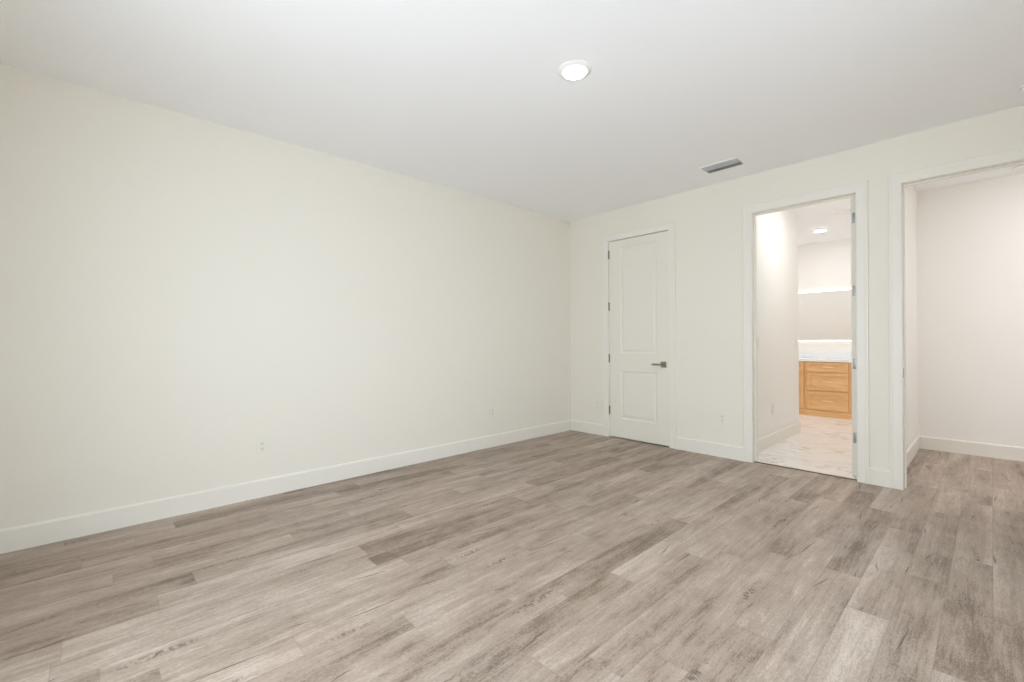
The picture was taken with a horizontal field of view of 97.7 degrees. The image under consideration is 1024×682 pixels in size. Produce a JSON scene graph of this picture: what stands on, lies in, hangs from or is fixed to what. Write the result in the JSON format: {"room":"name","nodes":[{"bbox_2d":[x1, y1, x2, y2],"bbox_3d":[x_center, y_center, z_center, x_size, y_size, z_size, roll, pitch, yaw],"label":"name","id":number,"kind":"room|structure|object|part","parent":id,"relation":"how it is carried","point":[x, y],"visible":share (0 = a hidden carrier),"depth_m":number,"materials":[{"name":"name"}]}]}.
{"room":"empty bedroom","nodes":[
{"label":"empty bedroom","id":0,"kind":"room"},
{"bbox_2d":[0,63,570,528],"bbox_3d":[-1.175,-0.196,4.194,5.220,2.760,0.120,0,0,-43],"label":"wall","id":1,"kind":"structure","parent":0,"point":[179,292],"depth_m":3.26,"materials":[{"name":"white paint"}]},
{"bbox_2d":[257,438,266,454],"bbox_3d":[-1.907,0.802,3.416,0.072,0.117,0.010,0,0,-43],"label":"wall outlet","id":2,"kind":"object","parent":1,"relation":"attached to","point":[261,443],"visible":1,"depth_m":3.41,"materials":[{"name":"white plastic"}]},
{"bbox_2d":[0,420,570,553],"bbox_3d":[-1.077,1.116,4.185,5.100,0.135,0.015,0,0,-43],"label":"baseboard","id":3,"kind":"structure","parent":1,"relation":"attached to","point":[16,538],"depth_m":3.26,"materials":[{"name":"white wood"}]},
{"bbox_2d":[490,407,494,417],"bbox_3d":[-0.220,0.792,4.991,0.072,0.117,0.010,0,0,-43],"label":"wall outlet","id":4,"kind":"object","parent":1,"relation":"attached to","point":[492,409],"visible":1,"depth_m":4.99,"materials":[{"name":"white plastic"}]},
{"bbox_2d":[0,414,1023,681],"bbox_3d":[2.616,1.212,3.196,9.390,0.101,6.740,0,0,-43],"label":"floor","id":5,"kind":"structure","parent":0,"point":[571,555],"depth_m":2.23,"materials":[{"name":"grey wood"}]},
{"bbox_2d":[799,361,804,414],"bbox_3d":[4.444,0.734,7.496,0.599,0.836,0.910,0,0,-43],"label":"base cabinet","id":6,"kind":"object","parent":5,"relation":"on","point":[801,363],"visible":0.22,"depth_m":7.01,"materials":[{"name":"brown wood"}]},
{"bbox_3d":[4.255,0.400,7.321,0.019,0.146,0.886,0,0,-43],"label":"false drawer","id":7,"kind":"part","parent":6,"relation":"part of","materials":[{"name":"brown wood"}]},
{"bbox_3d":[4.409,0.765,7.158,0.019,0.570,0.440,0,0,-43],"label":"door","id":8,"kind":"part","parent":6,"relation":"part of","materials":[{"name":"brown wood"}]},
{"bbox_2d":[799,352,851,362],"bbox_3d":[4.895,0.243,7.024,0.584,0.139,2.258,0,0,-43],"label":"countertop","id":9,"kind":"structure","parent":6,"relation":"on","point":[803,356],"depth_m":7.11,"materials":[{"name":"white stone"}]},
{"bbox_2d":[805,361,851,419],"bbox_3d":[4.963,0.731,6.948,0.588,0.836,0.596,0,0,-43],"label":"base cabinet","id":10,"kind":"object","parent":5,"relation":"on","point":[828,385],"visible":0.97,"depth_m":6.75,"materials":[{"name":"brown wood"}]},
{"bbox_3d":[4.771,0.905,6.770,0.019,0.283,0.520,0,0,-43],"label":"drawer","id":11,"kind":"part","parent":10,"relation":"part of","materials":[{"name":"brown wood"}]},
{"bbox_3d":[4.769,0.615,6.770,0.019,0.272,0.520,0,0,-43],"label":"drawer","id":12,"kind":"part","parent":10,"relation":"part of","materials":[{"name":"brown wood"}]},
{"bbox_3d":[4.768,0.396,6.770,0.019,0.143,0.520,0,0,-43],"label":"drawer","id":13,"kind":"part","parent":10,"relation":"part of","materials":[{"name":"brown wood"}]},
{"bbox_2d":[0,0,1023,244],"bbox_3d":[2.600,-1.648,3.196,9.390,0.100,6.740,0,0,-43],"label":"ceiling","id":14,"kind":"structure","parent":0,"point":[468,96],"depth_m":2.67,"materials":[{"name":"white paint"}]},
{"bbox_2d":[558,60,591,79],"bbox_3d":[0.367,-1.575,2.617,0.194,0.020,0.194,0,0,-43],"label":"recessed light","id":15,"kind":"object","parent":14,"relation":"in","point":[573,69],"visible":1,"depth_m":2.59,"materials":[{"name":"white plastic"}]},
{"bbox_2d":[563,65,586,79],"bbox_3d":[0.367,-1.571,2.617,0.139,0.012,0.139,0,0,-43],"label":"diffuser","id":16,"kind":"object","parent":15,"relation":"attached to","point":[570,72],"depth_m":2.61,"materials":[{"name":"white plastic"}]},
{"bbox_2d":[699,157,745,173],"bbox_3d":[1.904,-1.585,4.055,0.200,0.018,0.336,0,0,-43],"label":"ceiling vent","id":17,"kind":"object","parent":14,"relation":"in","point":[735,161],"visible":1,"depth_m":4.03,"materials":[{"name":"white metal"}]},
{"bbox_2d":[812,228,827,231],"bbox_3d":[4.454,-1.598,6.471,0.194,0.020,0.194,0,0,-43],"label":"recessed light","id":18,"kind":"object","parent":14,"relation":"in","point":[821,229],"visible":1,"depth_m":6.42,"materials":[{"name":"white plastic"}]},
{"bbox_2d":[831,208,850,216],"bbox_3d":[4.139,-1.599,5.541,0.260,0.016,0.260,0,0,-43],"label":"exhaust fan","id":19,"kind":"object","parent":14,"relation":"attached to","point":[845,211],"visible":0.56,"depth_m":5.53,"materials":[{"name":"white paint"}]},
{"bbox_2d":[834,210,850,215],"bbox_3d":[4.139,-1.592,5.541,0.230,0.002,0.230,0,0,-43],"label":"grille","id":20,"kind":"object","parent":19,"relation":"attached to","point":[840,212],"depth_m":5.53,"materials":[{"name":"white ceramic"}]},
{"bbox_2d":[1012,164,1023,170],"bbox_3d":[4.672,-1.591,4.090,0.136,0.037,0.136,0,0,-43],"label":"smoke detector","id":21,"kind":"object","parent":14,"relation":"attached to","point":[1019,167],"visible":0.94,"depth_m":4.09,"materials":[{"name":"white plastic"}]},
{"bbox_2d":[1019,84,1023,92],"bbox_3d":[3.254,-1.583,2.780,0.136,0.037,0.136,0,0,-43],"label":"smoke detector","id":22,"kind":"object","parent":14,"relation":"attached to","point":[1021,88],"visible":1,"depth_m":2.81,"materials":[{"name":"white plastic"}]},
{"bbox_2d":[756,210,798,438],"bbox_3d":[2.213,-0.215,5.898,1.820,2.760,2.250,0,0,-43],"label":"wall","id":23,"kind":"structure","parent":0,"point":[777,232],"depth_m":5.15,"materials":[{"name":"white paint"}]},
{"bbox_2d":[771,404,773,414],"bbox_3d":[2.913,0.761,5.000,0.072,0.117,0.010,0,0,-43],"label":"wall outlet","id":24,"kind":"object","parent":23,"relation":"attached to","point":[772,405],"visible":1,"depth_m":4.99,"materials":[{"name":"white plastic"}]},
{"bbox_2d":[758,422,799,452],"bbox_3d":[2.993,1.093,5.070,1.820,0.135,0.015,0,0,-43],"label":"baseboard","id":25,"kind":"structure","parent":23,"relation":"attached to","point":[767,441],"depth_m":5.09,"materials":[{"name":"white wood"}]},
{"bbox_2d":[570,105,1023,469],"bbox_3d":[2.281,-0.216,4.396,0.110,2.760,4.540,0,0,-43],"label":"wall","id":26,"kind":"structure","parent":0,"point":[708,219],"depth_m":4.47,"materials":[{"name":"white paint"}]},
{"bbox_2d":[571,420,602,435],"bbox_3d":[0.961,1.104,5.728,0.015,0.135,0.510,0,0,-43],"label":"baseboard","id":27,"kind":"structure","parent":26,"relation":"attached to","point":[587,427],"depth_m":5.71,"materials":[{"name":"white wood"}]},
{"bbox_2d":[595,400,599,409],"bbox_3d":[1.075,0.795,5.607,0.010,0.117,0.072,0,0,-43],"label":"wall outlet","id":28,"kind":"object","parent":26,"relation":"attached to","point":[597,402],"visible":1,"depth_m":5.61,"materials":[{"name":"white plastic"}]},
{"bbox_2d":[608,231,668,445],"bbox_3d":[1.447,-0.030,5.199,0.097,2.369,0.790,0,0,-43],"label":"door","id":29,"kind":"structure","parent":26,"relation":"in","point":[638,304],"depth_m":5.18,"materials":[{"name":"white paint"}]},
{"bbox_2d":[602,221,676,448],"bbox_3d":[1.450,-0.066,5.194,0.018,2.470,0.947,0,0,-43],"label":"trim","id":30,"kind":"structure","parent":26,"relation":"attached to","point":[670,226],"depth_m":4.90,"materials":[{"name":"white wood"}]},
{"bbox_2d":[676,436,743,460],"bbox_3d":[2.016,1.098,4.596,0.015,0.135,0.691,0,0,-43],"label":"baseboard","id":31,"kind":"structure","parent":26,"relation":"attached to","point":[686,444],"depth_m":4.57,"materials":[{"name":"white wood"}]},
{"bbox_2d":[718,412,725,424],"bbox_3d":[2.111,0.777,4.496,0.010,0.117,0.072,0,0,-43],"label":"wall outlet","id":32,"kind":"object","parent":26,"relation":"attached to","point":[721,416],"visible":1,"depth_m":4.49,"materials":[{"name":"white plastic"}]},
{"bbox_2d":[754,461,856,480],"bbox_3d":[2.611,1.159,4.021,0.026,0.006,0.800,0,0,-43],"label":"trim","id":33,"kind":"structure","parent":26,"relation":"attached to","point":[754,461],"depth_m":3.98,"materials":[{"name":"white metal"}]},
{"bbox_2d":[742,180,869,483],"bbox_3d":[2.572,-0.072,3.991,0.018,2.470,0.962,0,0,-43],"label":"trim","id":34,"kind":"structure","parent":26,"relation":"attached to","point":[860,188],"depth_m":3.69,"materials":[{"name":"white wood"}]},
{"bbox_2d":[851,198,856,475],"bbox_3d":[3.203,-0.037,4.077,0.780,2.369,0.046,0,0,-43],"label":"door","id":35,"kind":"structure","parent":26,"relation":"in","point":[853,265],"depth_m":3.82,"materials":[{"name":"white paint"}]},
{"bbox_2d":[869,467,889,487],"bbox_3d":[2.952,1.093,3.594,0.015,0.135,0.128,0,0,-43],"label":"baseboard","id":36,"kind":"structure","parent":26,"relation":"attached to","point":[879,477],"depth_m":3.59,"materials":[{"name":"white wood"}]},
{"bbox_2d":[888,147,1023,489],"bbox_3d":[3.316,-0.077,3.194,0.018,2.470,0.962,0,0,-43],"label":"trim","id":37,"kind":"structure","parent":26,"relation":"attached to","point":[895,181],"depth_m":3.50,"materials":[{"name":"white wood"}]},
{"bbox_2d":[798,238,851,358],"bbox_3d":[4.851,-0.230,7.586,0.120,2.760,3.380,0,0,-43],"label":"wall","id":38,"kind":"structure","parent":0,"point":[822,265],"depth_m":7.25,"materials":[{"name":"white paint"}]},
{"bbox_2d":[798,287,850,342],"bbox_3d":[5.052,-0.410,7.255,0.034,0.867,2.000,0,0,-43],"label":"backlit mirror","id":39,"kind":"object","parent":38,"relation":"attached to","point":[824,315],"visible":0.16,"depth_m":7.22,"materials":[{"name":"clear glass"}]},
{"bbox_2d":[799,352,851,358],"bbox_3d":[5.101,0.223,7.217,0.019,0.101,2.258,0,0,-43],"label":"backsplash","id":40,"kind":"structure","parent":38,"relation":"attached to","point":[847,355],"depth_m":7.23,"materials":[{"name":"white stone"}]},
{"bbox_2d":[905,186,917,448],"bbox_3d":[4.482,-0.228,5.013,3.930,2.760,0.120,0,0,-43],"label":"wall","id":41,"kind":"structure","parent":0,"point":[910,192],"depth_m":4.49,"materials":[{"name":"white paint"}]},
{"bbox_2d":[907,436,919,466],"bbox_3d":[3.742,1.088,4.223,1.760,0.135,0.015,0,0,-43],"label":"baseboard","id":42,"kind":"structure","parent":41,"relation":"attached to","point":[914,447],"depth_m":4.43,"materials":[{"name":"white wood"}]},
{"bbox_2d":[917,173,1023,446],"bbox_3d":[5.563,-0.234,3.642,0.120,2.760,3.360,0,0,-43],"label":"wall","id":43,"kind":"structure","parent":0,"point":[970,236],"depth_m":4.53,"materials":[{"name":"white paint"}]},
{"bbox_2d":[920,436,1023,461],"bbox_3d":[5.485,1.079,3.634,0.015,0.135,3.225,0,0,-43],"label":"baseboard","id":44,"kind":"structure","parent":43,"relation":"attached to","point":[1015,453],"depth_m":4.51,"materials":[{"name":"white wood"}]}
]}

